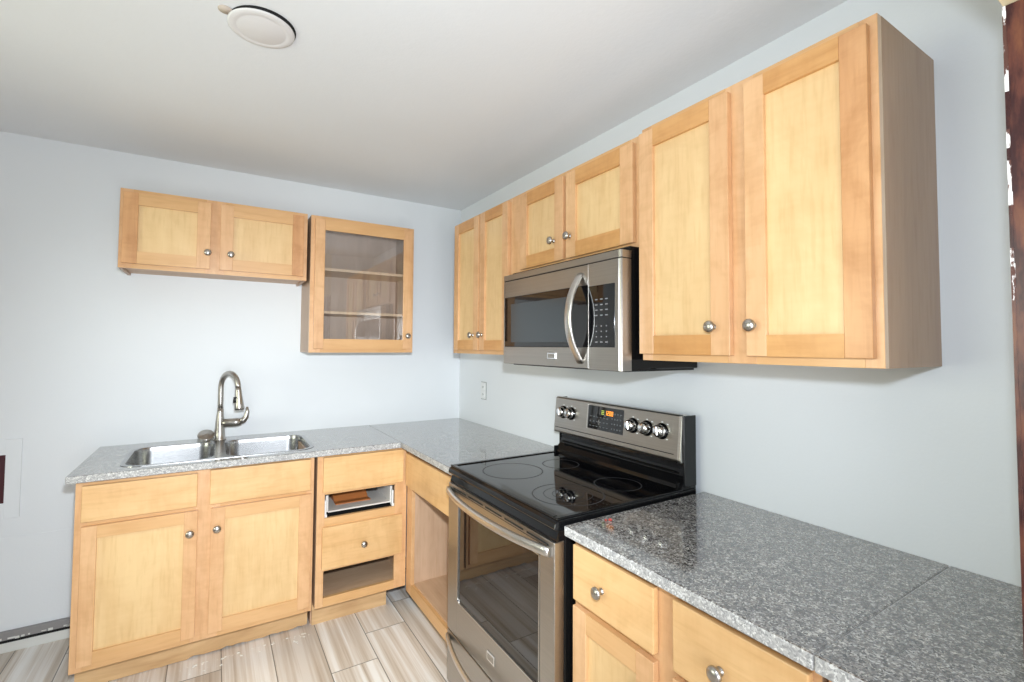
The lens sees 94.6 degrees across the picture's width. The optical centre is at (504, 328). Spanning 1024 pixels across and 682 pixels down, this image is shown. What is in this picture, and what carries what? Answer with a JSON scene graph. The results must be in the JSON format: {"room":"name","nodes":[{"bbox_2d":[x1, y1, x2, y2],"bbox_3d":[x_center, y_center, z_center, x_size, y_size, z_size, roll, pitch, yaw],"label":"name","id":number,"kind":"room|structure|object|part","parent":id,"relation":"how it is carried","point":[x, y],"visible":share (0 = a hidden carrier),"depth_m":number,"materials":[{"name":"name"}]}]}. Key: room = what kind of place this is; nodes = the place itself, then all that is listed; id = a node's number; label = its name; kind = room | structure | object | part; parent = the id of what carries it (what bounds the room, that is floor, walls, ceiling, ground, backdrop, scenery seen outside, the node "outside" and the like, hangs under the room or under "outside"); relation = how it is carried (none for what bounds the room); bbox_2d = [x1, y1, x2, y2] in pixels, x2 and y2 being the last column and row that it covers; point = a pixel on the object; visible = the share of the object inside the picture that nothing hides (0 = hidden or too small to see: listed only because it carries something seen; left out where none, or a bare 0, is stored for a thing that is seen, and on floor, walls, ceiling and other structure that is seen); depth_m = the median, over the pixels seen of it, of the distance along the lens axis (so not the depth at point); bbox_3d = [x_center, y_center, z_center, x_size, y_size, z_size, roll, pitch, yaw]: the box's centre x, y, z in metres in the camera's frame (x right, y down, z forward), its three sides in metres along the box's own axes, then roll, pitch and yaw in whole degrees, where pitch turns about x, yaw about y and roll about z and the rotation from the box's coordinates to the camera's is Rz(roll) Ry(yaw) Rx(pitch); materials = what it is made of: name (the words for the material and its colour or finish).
{"room":"kitchen","nodes":[
{"label":"kitchen","id":0,"kind":"room"},
{"bbox_2d":[0,563,448,681],"bbox_3d":[-0.338,1.474,-0.033,3.840,0.080,6.120,2,-3,-31],"label":"floor","id":1,"kind":"structure","parent":0,"point":[394,641],"depth_m":2.18,"materials":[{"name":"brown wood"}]},
{"bbox_2d":[68,441,314,681],"bbox_3d":[-1.478,1.073,2.344,0.898,0.884,0.658,2,-3,-31],"label":"base cabinet","id":2,"kind":"object","parent":1,"relation":"on","point":[170,568],"visible":0.91,"depth_m":2.06,"materials":[{"name":"brown wood"}]},
{"bbox_3d":[-1.523,1.070,1.977,0.391,0.547,0.018,2,-3,-31],"label":"door","id":3,"kind":"part","parent":2,"relation":"part of","materials":[{"name":"brown wood"}]},
{"bbox_3d":[-1.523,0.707,1.989,0.389,0.144,0.018,2,-3,-31],"label":"drawer","id":4,"kind":"part","parent":2,"relation":"part of","materials":[{"name":"brown wood"}]},
{"bbox_3d":[-1.365,0.892,2.051,0.033,0.033,0.030,2,-3,-31],"label":"knob","id":5,"kind":"part","parent":2,"relation":"part of","materials":[{"name":"silver metal"}]},
{"bbox_3d":[-1.279,0.892,2.104,0.033,0.033,0.030,2,-3,-31],"label":"knob","id":6,"kind":"part","parent":2,"relation":"part of","materials":[{"name":"silver metal"}]},
{"bbox_2d":[65,425,400,484],"bbox_3d":[-1.305,0.621,2.472,1.356,0.030,0.647,2,-3,-31],"label":"countertop","id":7,"kind":"structure","parent":2,"relation":"on","point":[103,464],"depth_m":2.29,"materials":[{"name":"grey stone"}]},
{"bbox_2d":[197,430,214,441],"bbox_3d":[-1.608,0.578,2.547,0.080,0.058,0.064,2,-3,-31],"label":"dispenser","id":8,"kind":"object","parent":7,"relation":"on","point":[204,435],"visible":1,"depth_m":2.54,"materials":[{"name":"silver metal"}]},
{"bbox_2d":[120,435,313,466],"bbox_3d":[-1.404,0.694,2.371,0.788,0.188,0.457,2,-3,-31],"label":"double sink","id":9,"kind":"object","parent":7,"relation":"in","point":[176,453],"visible":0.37,"depth_m":2.48,"materials":[{"name":"silver metal"}]},
{"bbox_3d":[-1.584,0.689,2.261,0.332,0.188,0.427,2,-3,-31],"label":"bowl","id":10,"kind":"part","parent":9,"relation":"part of","materials":[{"name":"silver metal"}]},
{"bbox_3d":[-1.243,0.699,2.470,0.376,0.188,0.427,2,-3,-31],"label":"bowl","id":11,"kind":"part","parent":9,"relation":"part of","materials":[{"name":"silver metal"}]},
{"bbox_2d":[213,371,249,440],"bbox_3d":[-1.492,0.418,2.565,0.193,0.381,0.160,1,-2,-8],"label":"kitchen faucet","id":12,"kind":"object","parent":7,"relation":"on","point":[221,423],"visible":1,"depth_m":2.58,"materials":[{"name":"silver metal"}]},
{"bbox_3d":[-1.454,0.485,2.633,0.058,0.100,0.041,2,-3,-31],"label":"lever handle","id":13,"kind":"part","parent":12,"relation":"part of","materials":[{"name":"silver metal"}]},
{"bbox_3d":[-1.135,1.082,2.214,0.419,0.547,0.018,2,-3,-31],"label":"door","id":14,"kind":"part","parent":2,"relation":"part of","materials":[{"name":"brown wood"}]},
{"bbox_3d":[-1.137,0.715,2.225,0.422,0.152,0.018,2,-3,-31],"label":"drawer","id":15,"kind":"part","parent":2,"relation":"part of","materials":[{"name":"brown wood"}]},
{"bbox_2d":[160,633,305,680],"bbox_3d":[-1.219,1.510,2.180,0.599,0.003,0.074,2,-3,-31],"label":"crumbs","id":16,"kind":"object","parent":1,"relation":"on","point":[302,633],"visible":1,"depth_m":2.19,"materials":[{"name":"white"}]},
{"bbox_2d":[307,448,406,624],"bbox_3d":[-0.884,1.091,2.707,0.466,0.884,0.658,2,-3,-31],"label":"base cabinet","id":17,"kind":"object","parent":1,"relation":"on","point":[359,552],"visible":0.9,"depth_m":2.48,"materials":[{"name":"brown wood"}]},
{"bbox_3d":[-0.734,1.103,2.459,0.412,0.207,0.018,2,-3,-31],"label":"drawer","id":18,"kind":"part","parent":17,"relation":"part of","materials":[{"name":"brown wood"}]},
{"bbox_3d":[-0.730,0.740,2.474,0.415,0.175,0.018,2,-3,-31],"label":"drawer","id":19,"kind":"part","parent":17,"relation":"part of","materials":[{"name":"brown wood"}]},
{"bbox_3d":[-0.723,1.110,2.437,0.033,0.033,0.030,2,-3,-31],"label":"knob","id":20,"kind":"part","parent":17,"relation":"part of","materials":[{"name":"silver metal"}]},
{"bbox_2d":[405,452,451,641],"bbox_3d":[-0.113,1.087,2.465,0.628,0.884,0.655,2,-3,-31],"label":"base cabinet","id":21,"kind":"object","parent":1,"relation":"on","point":[427,496],"visible":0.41,"depth_m":2.53,"materials":[{"name":"brown wood"}]},
{"bbox_3d":[-0.367,0.756,2.313,0.018,0.174,0.627,2,-3,-31],"label":"drawer","id":22,"kind":"part","parent":21,"relation":"part of","materials":[{"name":"brown wood"}]},
{"bbox_2d":[369,418,553,474],"bbox_3d":[-0.281,0.638,2.732,0.658,0.030,1.271,2,-3,-31],"label":"countertop","id":23,"kind":"structure","parent":21,"relation":"on","point":[441,443],"depth_m":2.57,"materials":[{"name":"grey stone"}]},
{"bbox_2d":[445,396,695,681],"bbox_3d":[0.199,0.910,1.841,0.713,1.193,0.752,2,-3,-31],"label":"electric range","id":24,"kind":"object","parent":1,"relation":"on","point":[511,601],"visible":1,"depth_m":1.72,"materials":[{"name":"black metal"}]},
{"bbox_3d":[-0.077,1.267,1.657,0.067,0.025,0.707,2,-3,-31],"label":"drawer handle","id":25,"kind":"part","parent":24,"relation":"part of","materials":[{"name":"metal"}]},
{"bbox_3d":[-0.034,1.347,1.675,0.038,0.206,0.730,2,-3,-31],"label":"storage drawer","id":26,"kind":"part","parent":24,"relation":"part of","materials":[{"name":"metal"}]},
{"bbox_3d":[-0.070,0.667,1.677,0.063,0.029,0.713,2,-3,-31],"label":"door handle","id":27,"kind":"part","parent":24,"relation":"part of","materials":[{"name":"metal"}]},
{"bbox_3d":[-0.026,0.896,1.685,0.032,0.396,0.566,2,-3,-31],"label":"door glass","id":28,"kind":"part","parent":24,"relation":"part of","materials":[{"name":"black glass"}]},
{"bbox_3d":[-0.031,0.938,1.690,0.038,0.600,0.730,2,-3,-31],"label":"oven door","id":29,"kind":"part","parent":24,"relation":"part of","materials":[{"name":"metal"}]},
{"bbox_3d":[0.272,0.401,2.269,0.033,0.060,0.060,2,-3,-31],"label":"control knob","id":30,"kind":"part","parent":24,"relation":"part of","materials":[{"name":"silver metal"}]},
{"bbox_3d":[0.207,0.580,1.848,0.536,0.003,0.695,2,-3,-31],"label":"cooktop glass","id":31,"kind":"part","parent":24,"relation":"part of","materials":[{"name":"black glass"}]},
{"bbox_3d":[0.303,0.399,2.220,0.033,0.060,0.060,2,-3,-31],"label":"control knob","id":32,"kind":"part","parent":24,"relation":"part of","materials":[{"name":"silver metal"}]},
{"bbox_3d":[0.229,0.599,1.861,0.645,0.034,0.736,2,-3,-31],"label":"cooktop frame","id":33,"kind":"part","parent":24,"relation":"part of","materials":[{"name":"black ceramic"}]},
{"bbox_3d":[0.374,0.393,2.127,0.012,0.105,0.006,2,-3,-31],"label":"display trim","id":34,"kind":"part","parent":24,"relation":"part of","materials":[{"name":"metal"}]},
{"bbox_3d":[0.454,0.408,2.020,0.038,0.169,0.741,2,-3,-31],"label":"control panel","id":35,"kind":"part","parent":24,"relation":"part of","materials":[{"name":"metal"}]},
{"bbox_3d":[0.504,0.388,1.892,0.033,0.060,0.060,2,-3,-31],"label":"control knob","id":36,"kind":"part","parent":24,"relation":"part of","materials":[{"name":"silver metal"}]},
{"bbox_3d":[0.541,0.386,1.830,0.033,0.060,0.060,2,-3,-31],"label":"control knob","id":37,"kind":"part","parent":24,"relation":"part of","materials":[{"name":"silver metal"}]},
{"bbox_3d":[0.579,0.384,1.768,0.033,0.060,0.060,2,-3,-31],"label":"control knob","id":38,"kind":"part","parent":24,"relation":"part of","materials":[{"name":"silver metal"}]},
{"bbox_3d":[0.642,0.398,1.709,0.042,0.173,0.016,2,-3,-31],"label":"trim","id":39,"kind":"part","parent":24,"relation":"part of","materials":[{"name":"metal"}]},
{"bbox_2d":[573,542,828,681],"bbox_3d":[0.619,1.045,1.241,0.658,0.884,0.664,2,-3,-31],"label":"base cabinet","id":40,"kind":"object","parent":1,"relation":"on","point":[627,628],"visible":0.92,"depth_m":1.13,"materials":[{"name":"brown wood"}]},
{"bbox_3d":[0.248,0.706,1.262,0.030,0.033,0.033,2,-3,-31],"label":"knob","id":41,"kind":"part","parent":40,"relation":"part of","materials":[{"name":"silver metal"}]},
{"bbox_3d":[0.283,0.700,1.251,0.018,0.156,0.296,2,-3,-31],"label":"drawer","id":42,"kind":"part","parent":40,"relation":"part of","materials":[{"name":"brown wood"}]},
{"bbox_3d":[0.281,1.068,1.238,0.018,0.545,0.296,2,-3,-31],"label":"door","id":43,"kind":"part","parent":40,"relation":"part of","materials":[{"name":"brown wood"}]},
{"bbox_3d":[0.463,1.059,0.941,0.018,0.543,0.291,2,-3,-31],"label":"door","id":44,"kind":"part","parent":40,"relation":"part of","materials":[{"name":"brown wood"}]},
{"bbox_3d":[0.431,0.704,0.964,0.030,0.033,0.033,2,-3,-31],"label":"knob","id":45,"kind":"part","parent":40,"relation":"part of","materials":[{"name":"silver metal"}]},
{"bbox_3d":[0.465,0.692,0.955,0.018,0.159,0.291,2,-3,-31],"label":"drawer","id":46,"kind":"part","parent":40,"relation":"part of","materials":[{"name":"brown wood"}]},
{"bbox_2d":[564,492,948,670],"bbox_3d":[0.626,0.589,1.262,0.646,0.030,0.675,2,-3,-31],"label":"countertop","id":47,"kind":"structure","parent":40,"relation":"on","point":[795,587],"depth_m":1.14,"materials":[{"name":"grey stone"}]},
{"bbox_3d":[0.862,1.033,0.874,0.628,0.884,0.196,2,-3,-31],"label":"base cabinet","id":48,"kind":"object","parent":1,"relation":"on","visible":0},
{"bbox_2d":[814,566,1023,681],"bbox_3d":[0.857,0.576,0.885,0.646,0.030,0.209,2,-3,-31],"label":"countertop","id":49,"kind":"structure","parent":48,"relation":"on","point":[959,625],"depth_m":0.85,"materials":[{"name":"grey stone"}]},
{"bbox_2d":[0,131,460,547],"bbox_3d":[-1.896,0.300,2.571,3.840,2.440,0.120,2,-3,-31],"label":"wall","id":50,"kind":"structure","parent":0,"point":[94,354],"depth_m":2.52,"materials":[{"name":"paint"}]},
{"bbox_2d":[0,438,22,518],"bbox_3d":[-2.431,0.701,2.156,0.325,0.368,0.007,2,-3,-31],"label":"access panel","id":51,"kind":"object","parent":50,"relation":"attached to","point":[10,449],"visible":1,"depth_m":2.22,"materials":[{"name":"paint"}]},
{"bbox_3d":[-2.430,0.702,2.159,0.210,0.224,0.003,2,-3,-31],"label":"panel","id":52,"kind":"part","parent":51,"relation":"part of","materials":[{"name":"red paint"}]},
{"bbox_2d":[0,617,69,643],"bbox_3d":[-2.721,1.420,1.946,1.597,0.052,0.021,2,-3,-31],"label":"trim","id":53,"kind":"structure","parent":50,"relation":"attached to","point":[38,629],"depth_m":2.24,"materials":[{"name":"grey"}]},
{"bbox_2d":[0,629,69,653],"bbox_3d":[-2.724,1.469,1.948,1.597,0.046,0.012,2,-3,-31],"label":"baseboard","id":54,"kind":"structure","parent":50,"relation":"attached to","point":[63,634],"depth_m":2.24,"materials":[{"name":"paint"}]},
{"bbox_2d":[0,528,73,631],"bbox_3d":[-2.724,1.181,1.963,1.597,0.427,0.002,2,-3,-31],"label":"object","id":55,"kind":"structure","parent":50,"relation":"attached to","point":[36,569],"depth_m":2.26,"materials":[{"name":"paint"}]},
{"bbox_2d":[118,188,307,286],"bbox_3d":[-1.526,-0.463,2.545,0.826,0.378,0.353,2,-3,-31],"label":"upper cabinet","id":56,"kind":"object","parent":50,"relation":"attached to","point":[160,233],"visible":1,"depth_m":2.42,"materials":[{"name":"brown wood"}]},
{"bbox_3d":[-1.644,-0.474,2.312,0.352,0.338,0.018,2,-3,-31],"label":"door","id":57,"kind":"part","parent":56,"relation":"part of","materials":[{"name":"brown wood"}]},
{"bbox_3d":[-1.491,-0.383,2.375,0.033,0.033,0.030,2,-3,-31],"label":"knob","id":58,"kind":"part","parent":56,"relation":"part of","materials":[{"name":"silver metal"}]},
{"bbox_3d":[-1.404,-0.381,2.427,0.033,0.033,0.030,2,-3,-31],"label":"knob","id":59,"kind":"part","parent":56,"relation":"part of","materials":[{"name":"silver metal"}]},
{"bbox_3d":[-1.289,-0.464,2.530,0.398,0.338,0.018,2,-3,-31],"label":"door","id":60,"kind":"part","parent":56,"relation":"part of","materials":[{"name":"brown wood"}]},
{"bbox_2d":[300,215,413,352],"bbox_3d":[-0.899,-0.244,2.922,0.608,0.778,0.353,2,-3,-31],"label":"upper cabinet","id":61,"kind":"object","parent":50,"relation":"attached to","point":[357,291],"visible":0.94,"depth_m":2.98,"materials":[{"name":"brown wood"}]},
{"bbox_2d":[324,311,401,318],"bbox_3d":[-0.919,-0.086,2.947,0.576,0.016,0.262,2,-3,-31],"label":"shelf","id":62,"kind":"object","parent":61,"relation":"attached to","point":[327,314],"depth_m":2.95,"materials":[{"name":"brown wood"}]},
{"bbox_2d":[325,268,402,281],"bbox_3d":[-0.918,-0.336,2.956,0.576,0.016,0.262,2,-3,-31],"label":"shelf","id":63,"kind":"object","parent":61,"relation":"attached to","point":[332,274],"depth_m":2.96,"materials":[{"name":"brown wood"}]},
{"bbox_2d":[0,0,846,210],"bbox_3d":[-0.321,-1.054,0.062,3.840,0.100,6.120,2,-3,-31],"label":"ceiling","id":64,"kind":"structure","parent":0,"point":[449,104],"depth_m":1.77,"materials":[{"name":"paint"}]},
{"bbox_2d":[218,5,231,14],"bbox_3d":[-0.835,-0.955,1.415,0.040,0.002,0.040,2,-3,-31],"label":"bracket","id":65,"kind":"object","parent":64,"relation":"attached to","point":[224,9],"visible":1,"depth_m":1.41,"materials":[{"name":"beige"}]},
{"bbox_2d":[227,5,295,48],"bbox_3d":[-0.765,-0.949,1.495,0.194,0.010,0.200,2,-3,-31],"label":"recessed light","id":66,"kind":"object","parent":64,"relation":"in","point":[257,25],"visible":1,"depth_m":1.48,"materials":[{"name":"white plastic"}]},
{"bbox_2d":[459,0,1020,586],"bbox_3d":[1.288,0.260,0.933,0.120,2.440,6.000,2,-3,-31],"label":"wall","id":67,"kind":"structure","parent":0,"point":[918,461],"depth_m":1.24,"materials":[{"name":"paint"}]},
{"bbox_2d":[454,199,511,354],"bbox_3d":[-0.026,-0.244,2.651,0.353,0.770,0.650,2,-3,-31],"label":"upper cabinet","id":68,"kind":"object","parent":67,"relation":"attached to","point":[483,242],"visible":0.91,"depth_m":2.52,"materials":[{"name":"brown wood"}]},
{"bbox_3d":[-0.214,-0.247,2.695,0.018,0.734,0.300,2,-3,-31],"label":"door","id":69,"kind":"part","parent":68,"relation":"part of","materials":[{"name":"brown wood"}]},
{"bbox_3d":[-0.052,-0.255,2.430,0.018,0.734,0.284,2,-3,-31],"label":"door","id":70,"kind":"part","parent":68,"relation":"part of","materials":[{"name":"brown wood"}]},
{"bbox_2d":[481,381,486,399],"bbox_3d":[-0.140,0.411,3.137,0.009,0.116,0.072,2,-3,-31],"label":"wall outlet","id":71,"kind":"object","parent":67,"relation":"attached to","point":[483,384],"visible":1,"depth_m":3.13,"materials":[{"name":"grey plastic"}]},
{"bbox_2d":[512,136,638,273],"bbox_3d":[0.364,-0.458,2.023,0.353,0.385,0.836,2,-3,-31],"label":"upper cabinet","id":72,"kind":"object","parent":67,"relation":"attached to","point":[592,207],"visible":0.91,"depth_m":1.86,"materials":[{"name":"brown wood"}]},
{"bbox_3d":[0.163,-0.454,2.088,0.018,0.348,0.320,2,-3,-31],"label":"door","id":73,"kind":"part","parent":72,"relation":"part of","materials":[{"name":"brown wood"}]},
{"bbox_3d":[0.194,-0.370,1.988,0.030,0.033,0.033,2,-3,-31],"label":"knob","id":74,"kind":"part","parent":72,"relation":"part of","materials":[{"name":"silver metal"}]},
{"bbox_3d":[0.250,-0.373,1.897,0.030,0.033,0.033,2,-3,-31],"label":"knob","id":75,"kind":"part","parent":72,"relation":"part of","materials":[{"name":"silver metal"}]},
{"bbox_2d":[504,246,696,371],"bbox_3d":[0.330,-0.054,1.952,0.459,0.424,0.744,2,-3,-31],"label":"microwave","id":76,"kind":"object","parent":72,"relation":"attached to","point":[583,312],"visible":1,"depth_m":1.70,"materials":[{"name":"silver metal"}]},
{"bbox_3d":[0.166,-0.035,1.946,0.048,0.372,0.584,2,-3,-31],"label":"door","id":77,"kind":"part","parent":76,"relation":"part of","materials":[{"name":"metal"}]},
{"bbox_3d":[0.252,-0.038,1.707,0.071,0.331,0.036,2,-3,-31],"label":"door handle","id":78,"kind":"part","parent":76,"relation":"part of","materials":[{"name":"metal"}]},
{"bbox_3d":[0.379,-0.047,1.558,0.007,0.372,0.004,2,-3,-31],"label":"corner trim","id":79,"kind":"part","parent":76,"relation":"part of","materials":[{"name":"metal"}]},
{"bbox_3d":[0.352,-0.464,1.780,0.018,0.348,0.362,2,-3,-31],"label":"door","id":80,"kind":"part","parent":72,"relation":"part of","materials":[{"name":"brown wood"}]},
{"bbox_2d":[639,13,941,368],"bbox_3d":[0.750,-0.288,1.365,0.372,0.772,0.663,2,-3,-31],"label":"upper cabinet","id":81,"kind":"object","parent":67,"relation":"attached to","point":[788,213],"visible":1,"depth_m":1.15,"materials":[{"name":"brown wood"}]},
{"bbox_3d":[0.536,-0.287,1.433,0.018,0.730,0.320,2,-3,-31],"label":"door","id":82,"kind":"part","parent":81,"relation":"part of","materials":[{"name":"brown wood"}]},
{"bbox_3d":[0.572,-0.006,1.315,0.030,0.033,0.033,2,-3,-31],"label":"knob","id":83,"kind":"part","parent":81,"relation":"part of","materials":[{"name":"silver metal"}]},
{"bbox_3d":[0.632,-0.009,1.217,0.030,0.033,0.033,2,-3,-31],"label":"knob","id":84,"kind":"part","parent":81,"relation":"part of","materials":[{"name":"silver metal"}]},
{"bbox_3d":[0.717,-0.297,1.138,0.018,0.730,0.281,2,-3,-31],"label":"door","id":85,"kind":"part","parent":81,"relation":"part of","materials":[{"name":"brown wood"}]},
{"bbox_2d":[998,0,1017,6],"bbox_3d":[-0.307,0.213,-0.023,3.600,2.440,0.133,2,-3,-31],"label":"wall","id":86,"kind":"structure","parent":0,"point":[1003,2],"depth_m":0.75,"materials":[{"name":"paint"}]},
{"bbox_2d":[1002,0,1023,647],"bbox_3d":[0.830,0.475,0.666,0.013,1.984,0.134,2,-3,-31],"label":"trim","id":87,"kind":"structure","parent":86,"relation":"attached to","point":[1013,13],"depth_m":0.74,"materials":[{"name":"brown wood"}]}
]}

